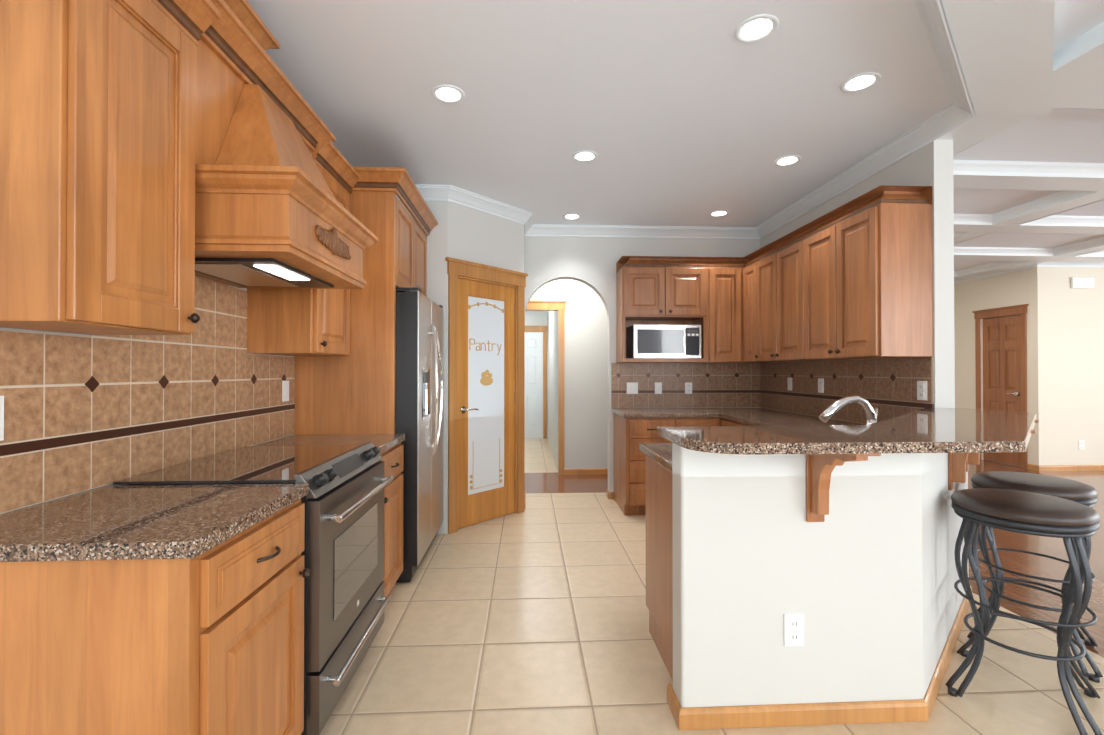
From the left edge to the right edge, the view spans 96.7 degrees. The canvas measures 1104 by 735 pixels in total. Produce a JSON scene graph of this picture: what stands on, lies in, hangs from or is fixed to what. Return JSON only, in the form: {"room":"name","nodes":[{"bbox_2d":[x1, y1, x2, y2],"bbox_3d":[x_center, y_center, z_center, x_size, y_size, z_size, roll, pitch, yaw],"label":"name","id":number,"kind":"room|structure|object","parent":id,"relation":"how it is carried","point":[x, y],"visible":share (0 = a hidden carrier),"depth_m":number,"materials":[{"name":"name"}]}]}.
{"room":"kitchen","nodes":[
{"label":"kitchen","id":0,"kind":"room"},
{"bbox_2d":[0,275,293,513],"bbox_3d":[-1.452,-0.078,0.347,0.120,2.735,7.020,0,0,-3],"label":"wall","id":1,"kind":"structure","parent":0,"point":[22,330],"depth_m":1.49,"materials":[{"name":"white paint"}]},
{"bbox_2d":[0,0,207,334],"bbox_3d":[-1.275,-0.619,1.331,0.328,1.031,0.440,0,0,-3],"label":"upper cabinet","id":2,"kind":"object","parent":1,"relation":"attached to","point":[114,118],"depth_m":1.22,"materials":[{"name":"brown wood"}]},
{"bbox_2d":[0,330,246,513],"bbox_3d":[-1.448,0.143,1.565,0.010,0.478,1.656,0,0,-3],"label":"backsplash","id":3,"kind":"structure","parent":1,"relation":"attached to","point":[83,413],"depth_m":1.59,"materials":[{"name":"beige tile"}]},
{"bbox_2d":[0,396,3,440],"bbox_3d":[-1.422,0.131,1.238,0.009,0.116,0.072,0,0,-3],"label":"electrical outlet","id":4,"kind":"object","parent":3,"relation":"attached to","point":[1,418],"visible":1,"depth_m":1.27,"materials":[{"name":"white plastic"}]},
{"bbox_2d":[90,276,247,348],"bbox_3d":[-1.469,-0.237,1.968,0.008,0.284,0.854,0,0,-3],"label":"backsplash","id":5,"kind":"structure","parent":1,"relation":"attached to","point":[221,310],"depth_m":2.15,"materials":[{"name":"beige tile"}]},
{"bbox_2d":[200,0,315,164],"bbox_3d":[-1.318,-0.934,1.982,0.308,0.571,0.860,0,0,-3],"label":"upper cabinet","id":6,"kind":"object","parent":1,"relation":"attached to","point":[234,62],"depth_m":1.74,"materials":[{"name":"brown wood"}]},
{"bbox_2d":[247,354,294,445],"bbox_3d":[-1.502,0.162,2.637,0.010,0.456,0.491,0,0,-3],"label":"backsplash","id":7,"kind":"structure","parent":1,"relation":"attached to","point":[270,415],"depth_m":2.60,"materials":[{"name":"beige tile"}]},
{"bbox_2d":[282,381,288,401],"bbox_3d":[-1.499,0.132,2.766,0.010,0.116,0.070,0,0,-3],"label":"electrical outlet","id":8,"kind":"object","parent":7,"relation":"attached to","point":[285,390],"visible":1,"depth_m":2.75,"materials":[{"name":"white plastic"}]},
{"bbox_2d":[195,84,377,288],"bbox_3d":[-1.155,-0.714,1.989,0.635,0.697,0.852,0,0,-3],"label":"range hood","id":9,"kind":"object","parent":1,"relation":"attached to","point":[271,211],"visible":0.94,"depth_m":1.72,"materials":[{"name":"brown wood"}]},
{"bbox_2d":[247,136,351,359],"bbox_3d":[-1.342,-0.597,2.654,0.328,1.056,0.490,0,0,-3],"label":"upper cabinet","id":10,"kind":"object","parent":1,"relation":"attached to","point":[303,324],"depth_m":2.42,"materials":[{"name":"brown wood"}]},
{"bbox_2d":[399,200,523,533],"bbox_3d":[-0.924,-0.048,4.379,1.340,2.735,0.980,0,0,-3],"label":"wall","id":11,"kind":"structure","parent":0,"point":[460,232],"depth_m":3.97,"materials":[{"name":"white paint"}]},
{"bbox_2d":[457,278,514,528],"bbox_3d":[-0.561,0.293,4.225,0.492,2.034,0.480,0,0,-3],"label":"pantry door","id":12,"kind":"structure","parent":11,"relation":"in","point":[486,409],"depth_m":4.21,"materials":[{"name":"brown wood"}]},
{"bbox_2d":[445,257,527,533],"bbox_3d":[-0.570,0.226,4.228,0.134,2.185,0.894,0,-1,42],"label":"door frame","id":13,"kind":"structure","parent":11,"relation":"attached to","point":[468,270],"depth_m":4.09,"materials":[{"name":"brown wood"}]},
{"bbox_2d":[523,212,534,235],"bbox_3d":[-0.223,-1.366,4.656,0.088,0.095,0.316,0,0,-3],"label":"crown molding","id":14,"kind":"structure","parent":11,"relation":"attached to","point":[529,228],"depth_m":4.69,"materials":[{"name":"white"}]},
{"bbox_2d":[524,438,556,472],"bbox_3d":[-0.462,1.371,7.896,1.500,0.050,3.380,0,0,-3],"label":"floor","id":15,"kind":"structure","parent":0,"point":[538,458],"depth_m":7.31,"materials":[{"name":"beige tile"}]},
{"bbox_2d":[525,279,607,471],"bbox_3d":[-0.573,-0.035,6.149,5.700,2.735,0.120,0,0,-3],"label":"wall","id":16,"kind":"structure","parent":0,"point":[585,389],"depth_m":6.11,"materials":[{"name":"white paint"}]},
{"bbox_2d":[525,332,542,437],"bbox_3d":[-0.552,0.337,9.391,0.760,2.030,0.035,0,0,-3],"label":"door","id":17,"kind":"structure","parent":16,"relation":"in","point":[533,384],"depth_m":9.39,"materials":[{"name":"white"}]},
{"bbox_2d":[525,300,566,474],"bbox_3d":[-0.345,0.250,6.081,1.060,2.165,0.032,0,0,-3],"label":"door frame","id":18,"kind":"structure","parent":16,"relation":"attached to","point":[559,305],"depth_m":6.07,"materials":[{"name":"brown wood"}]},
{"bbox_2d":[564,468,607,474],"bbox_3d":[1.165,1.297,6.159,2.025,0.072,0.014,0,0,-3],"label":"baseboard","id":19,"kind":"structure","parent":16,"relation":"attached to","point":[579,471],"depth_m":6.12,"materials":[{"name":"brown wood"}]},
{"bbox_2d":[524,236,760,498],"bbox_3d":[0.985,-0.043,5.026,2.540,2.735,0.120,0,0,-3],"label":"wall","id":20,"kind":"structure","parent":0,"point":[591,262],"depth_m":4.95,"materials":[{"name":"white paint"}]},
{"bbox_2d":[535,224,754,238],"bbox_3d":[0.881,-1.364,4.926,2.320,0.095,0.088,0,0,-3],"label":"crown molding","id":21,"kind":"structure","parent":20,"relation":"attached to","point":[564,230],"depth_m":4.93,"materials":[{"name":"white wood"}]},
{"bbox_2d":[616,256,739,362],"bbox_3d":[1.225,-0.551,4.797,1.140,1.007,0.370,0,0,-3],"label":"upper cabinet","id":22,"kind":"object","parent":20,"relation":"attached to","point":[651,290],"depth_m":4.66,"materials":[{"name":"brown wood"}]},
{"bbox_2d":[627,325,700,357],"bbox_3d":[1.081,-0.244,4.777,0.645,0.315,0.326,0,0,-3],"label":"microwave","id":23,"kind":"object","parent":22,"relation":"attached to","point":[663,341],"visible":1,"depth_m":4.62,"materials":[{"name":"silver metal"}]},
{"bbox_2d":[611,363,760,407],"bbox_3d":[1.367,0.180,4.978,1.537,0.456,0.010,0,0,-3],"label":"backsplash","id":24,"kind":"structure","parent":20,"relation":"attached to","point":[726,385],"depth_m":4.98,"materials":[{"name":"brown tile"}]},
{"bbox_2d":[627,382,637,393],"bbox_3d":[0.809,0.209,4.940,0.115,0.116,0.010,0,0,-3],"label":"light switch","id":25,"kind":"object","parent":24,"relation":"attached to","point":[632,387],"visible":1,"depth_m":4.94,"materials":[{"name":"white plastic"}]},
{"bbox_2d":[655,382,661,393],"bbox_3d":[1.074,0.209,4.954,0.072,0.116,0.010,0,0,-3],"label":"light switch","id":26,"kind":"object","parent":24,"relation":"attached to","point":[658,387],"visible":1,"depth_m":4.95,"materials":[{"name":"white plastic"}]},
{"bbox_2d":[685,382,691,393],"bbox_3d":[1.384,0.209,4.970,0.072,0.116,0.009,0,0,-3],"label":"electrical outlet","id":27,"kind":"object","parent":24,"relation":"attached to","point":[688,387],"visible":1,"depth_m":4.97,"materials":[{"name":"white plastic"}]},
{"bbox_2d":[247,0,1103,270],"bbox_3d":[3.521,-1.473,3.402,14.000,0.100,13.000,0,0,-3],"label":"ceiling","id":28,"kind":"structure","parent":0,"point":[682,112],"depth_m":2.63,"materials":[{"name":"white paint"}]},
{"bbox_2d":[431,84,464,103],"bbox_3d":[-0.542,-1.426,2.566,0.173,0.006,0.173,0,-1,42],"label":"recessed light","id":29,"kind":"object","parent":28,"relation":"in","point":[448,94],"depth_m":2.56,"materials":[{"name":"white"}]},
{"bbox_2d":[563,214,580,219],"bbox_3d":[0.187,-1.411,4.595,0.173,0.006,0.173,0,-1,42],"label":"recessed light","id":30,"kind":"object","parent":28,"relation":"in","point":[567,216],"depth_m":4.59,"materials":[{"name":"white"}]},
{"bbox_2d":[572,150,597,161],"bbox_3d":[0.222,-1.421,3.305,0.173,0.006,0.173,0,-1,42],"label":"recessed light","id":31,"kind":"object","parent":28,"relation":"in","point":[585,155],"depth_m":3.30,"materials":[{"name":"white glass"}]},
{"bbox_2d":[709,210,728,216],"bbox_3d":[1.533,-1.412,4.503,0.173,0.006,0.173,0,-1,42],"label":"recessed light","id":32,"kind":"object","parent":28,"relation":"in","point":[719,213],"depth_m":4.50,"materials":[{"name":"white"}]},
{"bbox_2d":[734,14,778,42],"bbox_3d":[0.865,-1.430,2.076,0.173,0.006,0.173,0,-1,42],"label":"recessed light","id":33,"kind":"object","parent":28,"relation":"in","point":[756,28],"depth_m":2.07,"materials":[{"name":"white"}]},
{"bbox_2d":[774,155,801,166],"bbox_3d":[1.620,-1.420,3.376,0.173,0.006,0.173,0,-1,42],"label":"recessed light","id":34,"kind":"object","parent":28,"relation":"in","point":[788,160],"depth_m":3.37,"materials":[{"name":"white glass"}]},
{"bbox_2d":[840,72,880,92],"bbox_3d":[1.546,-1.427,2.461,0.173,0.006,0.173,0,-1,42],"label":"recessed light","id":35,"kind":"object","parent":28,"relation":"in","point":[862,81],"depth_m":2.46,"materials":[{"name":"white"}]},
{"bbox_2d":[938,0,1103,280],"bbox_3d":[5.724,-1.381,3.162,9.223,0.088,10.900,0,0,-3],"label":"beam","id":36,"kind":"structure","parent":28,"relation":"attached to","point":[1015,68],"depth_m":2.32,"materials":[{"name":"white paint"}]},
{"bbox_2d":[320,492,1103,734],"bbox_3d":[-0.315,1.319,1.020,5.700,0.050,8.270,0,0,-3],"label":"floor","id":37,"kind":"structure","parent":0,"point":[532,618],"depth_m":2.21,"materials":[{"name":"beige tile"}]},
{"bbox_2d":[0,499,309,734],"bbox_3d":[-1.117,0.859,1.338,0.648,0.876,0.540,0,0,-3],"label":"base cabinet","id":38,"kind":"object","parent":37,"relation":"on","point":[210,642],"depth_m":1.08,"materials":[{"name":"brown wood"}]},
{"bbox_2d":[0,434,404,561],"bbox_3d":[-1.148,0.405,1.974,0.649,0.038,1.847,0,0,-3],"label":"countertop","id":39,"kind":"structure","parent":38,"relation":"on","point":[131,522],"depth_m":1.25,"materials":[{"name":"brown stone"}]},
{"bbox_2d":[113,442,393,734],"bbox_3d":[-1.093,0.830,1.990,0.713,0.943,0.756,0,0,-3],"label":"range","id":40,"kind":"object","parent":37,"relation":"on","point":[346,601],"visible":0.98,"depth_m":1.82,"materials":[{"name":"grey metal"}]},
{"bbox_2d":[294,168,427,587],"bbox_3d":[-1.254,0.079,3.382,0.578,2.466,0.965,0,0,-3],"label":"tall cabinet","id":41,"kind":"object","parent":37,"relation":"on","point":[356,395],"depth_m":2.91,"materials":[{"name":"brown wood"}]},
{"bbox_2d":[379,443,403,596],"bbox_3d":[-1.183,0.869,2.630,0.648,0.876,0.528,0,0,-3],"label":"base cabinet","id":42,"kind":"object","parent":37,"relation":"on","point":[393,457],"depth_m":2.68,"materials":[{"name":"brown wood"}]},
{"bbox_2d":[395,287,443,582],"bbox_3d":[-1.141,0.414,3.405,0.749,1.797,0.906,0,0,-3],"label":"refrigerator","id":43,"kind":"object","parent":37,"relation":"on","point":[419,373],"visible":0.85,"depth_m":3.00,"materials":[{"name":"silver metal"}]},
{"bbox_2d":[613,413,676,514],"bbox_3d":[0.852,0.884,4.628,0.435,0.876,0.645,0,0,-3],"label":"base cabinet","id":44,"kind":"object","parent":37,"relation":"on","point":[631,435],"depth_m":4.32,"materials":[{"name":"brown wood"}]},
{"bbox_2d":[646,455,672,680],"bbox_3d":[1.365,0.868,2.558,1.780,0.875,1.226,0,0,-3],"label":"base cabinet","id":45,"kind":"object","parent":37,"relation":"on","point":[659,557],"visible":0.19,"depth_m":2.22,"materials":[{"name":"brown wood"}]},
{"bbox_2d":[612,408,865,472],"bbox_3d":[1.307,0.416,3.462,1.805,0.038,3.028,0,0,-3],"label":"countertop","id":46,"kind":"structure","parent":45,"relation":"on","point":[660,454],"depth_m":4.11,"materials":[{"name":"brown stone"}]},
{"bbox_2d":[819,395,877,424],"bbox_3d":[1.494,0.264,2.452,0.416,0.253,0.201,0,0,-3],"label":"sink faucet","id":47,"kind":"object","parent":46,"relation":"on","point":[829,412],"visible":0.73,"depth_m":2.40,"materials":[{"name":"silver metal"}]},
{"bbox_2d":[677,417,720,425],"bbox_3d":[1.259,0.884,4.649,0.380,0.876,0.645,0,0,-3],"label":"base cabinet","id":48,"kind":"object","parent":37,"relation":"on","point":[680,421],"depth_m":4.34,"materials":[{"name":"brown wood"}]},
{"bbox_2d":[721,418,752,425],"bbox_3d":[1.855,0.877,3.789,0.686,0.875,1.176,0,0,-3],"label":"base cabinet","id":49,"kind":"object","parent":37,"relation":"on","point":[725,422],"depth_m":4.13,"materials":[{"name":"brown wood"}]},
{"bbox_2d":[672,443,967,707],"bbox_3d":[1.417,0.786,2.325,1.950,1.035,1.003,0,0,-3],"label":"wall","id":50,"kind":"structure","parent":37,"relation":"on","point":[863,577],"depth_m":1.80,"materials":[{"name":"white paint"}]},
{"bbox_2d":[784,613,803,645],"bbox_3d":[0.883,0.957,1.790,0.072,0.116,0.009,0,0,-3],"label":"outlet","id":51,"kind":"object","parent":50,"relation":"attached to","point":[793,629],"visible":1,"depth_m":1.79,"materials":[{"name":"white plastic"}]},
{"bbox_2d":[667,586,971,729],"bbox_3d":[1.417,1.268,2.314,1.980,0.072,1.018,0,0,-3],"label":"baseboard","id":52,"kind":"structure","parent":50,"relation":"attached to","point":[753,716],"depth_m":1.79,"materials":[{"name":"brown wood"}]},
{"bbox_2d":[806,454,880,521],"bbox_3d":[0.970,0.413,1.658,0.082,0.300,0.290,0,0,-3],"label":"corbel","id":53,"kind":"object","parent":50,"relation":"attached to","point":[820,468],"depth_m":1.74,"materials":[{"name":"brown wood"}]},
{"bbox_2d":[657,408,1035,454],"bbox_3d":[1.437,0.250,2.174,2.075,0.034,1.322,0,0,-3],"label":"countertop","id":54,"kind":"structure","parent":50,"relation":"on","point":[945,430],"depth_m":1.65,"materials":[{"name":"brown stone"}]},
{"bbox_2d":[948,429,1035,490],"bbox_3d":[1.956,0.417,2.188,0.084,0.300,0.291,0,-1,-45],"label":"corbel","id":55,"kind":"object","parent":50,"relation":"attached to","point":[958,463],"depth_m":2.26,"materials":[{"name":"brown wood"}]},
{"bbox_2d":[945,488,1102,734],"bbox_3d":[1.866,0.908,1.954,0.436,0.787,0.436,0,-1,-44],"label":"bar stool","id":56,"kind":"object","parent":37,"relation":"on","point":[1073,524],"visible":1,"depth_m":1.87,"materials":[{"name":"grey metal"}]},
{"bbox_2d":[967,471,1102,682],"bbox_3d":[2.258,0.910,2.314,0.436,0.787,0.436,0,-1,-44],"label":"bar stool","id":57,"kind":"object","parent":37,"relation":"on","point":[1075,491],"visible":0.48,"depth_m":2.28,"materials":[{"name":"grey metal"}]},
{"bbox_2d":[524,460,1103,656],"bbox_3d":[3.596,1.333,2.884,13.700,0.050,11.600,0,0,-3],"label":"floor","id":58,"kind":"structure","parent":0,"point":[1034,565],"depth_m":3.41,"materials":[{"name":"brown wood"}]},
{"bbox_2d":[760,139,954,423],"bbox_3d":[2.251,-0.051,3.953,0.120,2.735,2.150,0,0,-3],"label":"wall","id":59,"kind":"structure","parent":0,"point":[930,164],"depth_m":2.89,"materials":[{"name":"white paint"}]},
{"bbox_2d":[740,185,932,362],"bbox_3d":[2.014,-0.559,3.948,0.351,1.004,2.137,0,0,-3],"label":"upper cabinet","id":60,"kind":"object","parent":59,"relation":"attached to","point":[852,280],"depth_m":3.15,"materials":[{"name":"brown wood"}]},
{"bbox_2d":[760,357,933,423],"bbox_3d":[2.186,0.172,3.947,0.010,0.456,2.128,0,0,-3],"label":"backsplash","id":61,"kind":"structure","parent":59,"relation":"attached to","point":[887,387],"depth_m":3.62,"materials":[{"name":"brown tile"}]},
{"bbox_2d":[787,378,791,390],"bbox_3d":[2.151,0.150,4.442,0.010,0.116,0.072,0,0,-3],"label":"electrical outlet","id":62,"kind":"object","parent":61,"relation":"attached to","point":[789,381],"visible":1,"depth_m":4.43,"materials":[{"name":"white plastic"}]},
{"bbox_2d":[818,378,823,392],"bbox_3d":[2.176,0.146,3.973,0.009,0.116,0.072,0,0,-3],"label":"electrical outlet","id":63,"kind":"object","parent":61,"relation":"attached to","point":[820,385],"visible":1,"depth_m":3.96,"materials":[{"name":"white plastic"}]},
{"bbox_2d":[917,381,926,400],"bbox_3d":[2.227,0.139,2.954,0.009,0.116,0.072,0,0,-3],"label":"electrical outlet","id":64,"kind":"object","parent":61,"relation":"attached to","point":[921,390],"visible":1,"depth_m":2.95,"materials":[{"name":"white plastic"}]},
{"bbox_2d":[755,0,974,238],"bbox_3d":[1.664,-1.376,3.301,1.120,0.095,3.414,0,0,-3],"label":"crown molding","id":65,"kind":"structure","parent":59,"relation":"attached to","point":[958,112],"depth_m":2.87,"materials":[{"name":"white"}]},
{"bbox_2d":[954,269,1025,459],"bbox_3d":[6.275,-0.024,7.547,0.120,2.735,2.160,0,0,-3],"label":"wall","id":66,"kind":"structure","parent":0,"point":[1005,289],"depth_m":7.27,"materials":[{"name":"beige paint"}]},
{"bbox_2d":[954,266,1032,283],"bbox_3d":[6.177,-1.345,7.438,0.088,0.095,2.190,0,0,-3],"label":"crown molding","id":67,"kind":"structure","parent":66,"relation":"attached to","point":[1025,267],"depth_m":6.86,"materials":[{"name":"white"}]},
{"bbox_2d":[972,304,1028,468],"bbox_3d":[6.232,0.253,6.836,0.034,2.170,0.790,0,0,-3],"label":"door frame","id":68,"kind":"structure","parent":66,"relation":"attached to","point":[1021,310],"depth_m":6.62,"materials":[{"name":"brown wood"}]},
{"bbox_2d":[983,315,1020,466],"bbox_3d":[6.255,0.312,6.836,0.115,2.043,0.584,0,0,-3],"label":"room door","id":69,"kind":"structure","parent":66,"relation":"in","point":[1001,366],"depth_m":6.84,"materials":[{"name":"brown wood"}]},
{"bbox_2d":[1026,266,1103,464],"bbox_3d":[8.270,-0.032,6.501,4.000,2.735,0.131,0,0,-3],"label":"wall","id":70,"kind":"structure","parent":0,"point":[1065,361],"depth_m":6.36,"materials":[{"name":"beige paint"}]},
{"bbox_2d":[953,79,1103,276],"bbox_3d":[6.409,-1.373,3.718,7.800,0.095,6.860,0,0,-3],"label":"ceiling beams","id":71,"kind":"structure","parent":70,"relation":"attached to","point":[1024,169],"depth_m":4.50,"materials":[{"name":"white"}]},
{"bbox_2d":[1035,465,1103,470],"bbox_3d":[8.216,1.299,6.425,3.915,0.072,0.035,0,0,-3],"label":"baseboard","id":72,"kind":"structure","parent":70,"relation":"attached to","point":[1037,467],"depth_m":6.33,"materials":[{"name":"brown wood"}]},
{"bbox_2d":[1079,441,1083,449],"bbox_3d":[6.856,1.004,6.350,0.072,0.116,0.009,0,0,-3],"label":"outlet","id":73,"kind":"object","parent":70,"relation":"attached to","point":[1081,445],"visible":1,"depth_m":6.35,"materials":[{"name":"white plastic"}]},
{"bbox_2d":[1071,277,1094,288],"bbox_3d":[6.876,-1.096,6.357,0.300,0.140,0.029,0,0,-3],"label":"vent box","id":74,"kind":"object","parent":70,"relation":"attached to","point":[1083,282],"visible":0.92,"depth_m":6.34,"materials":[{"name":"white"}]}
]}

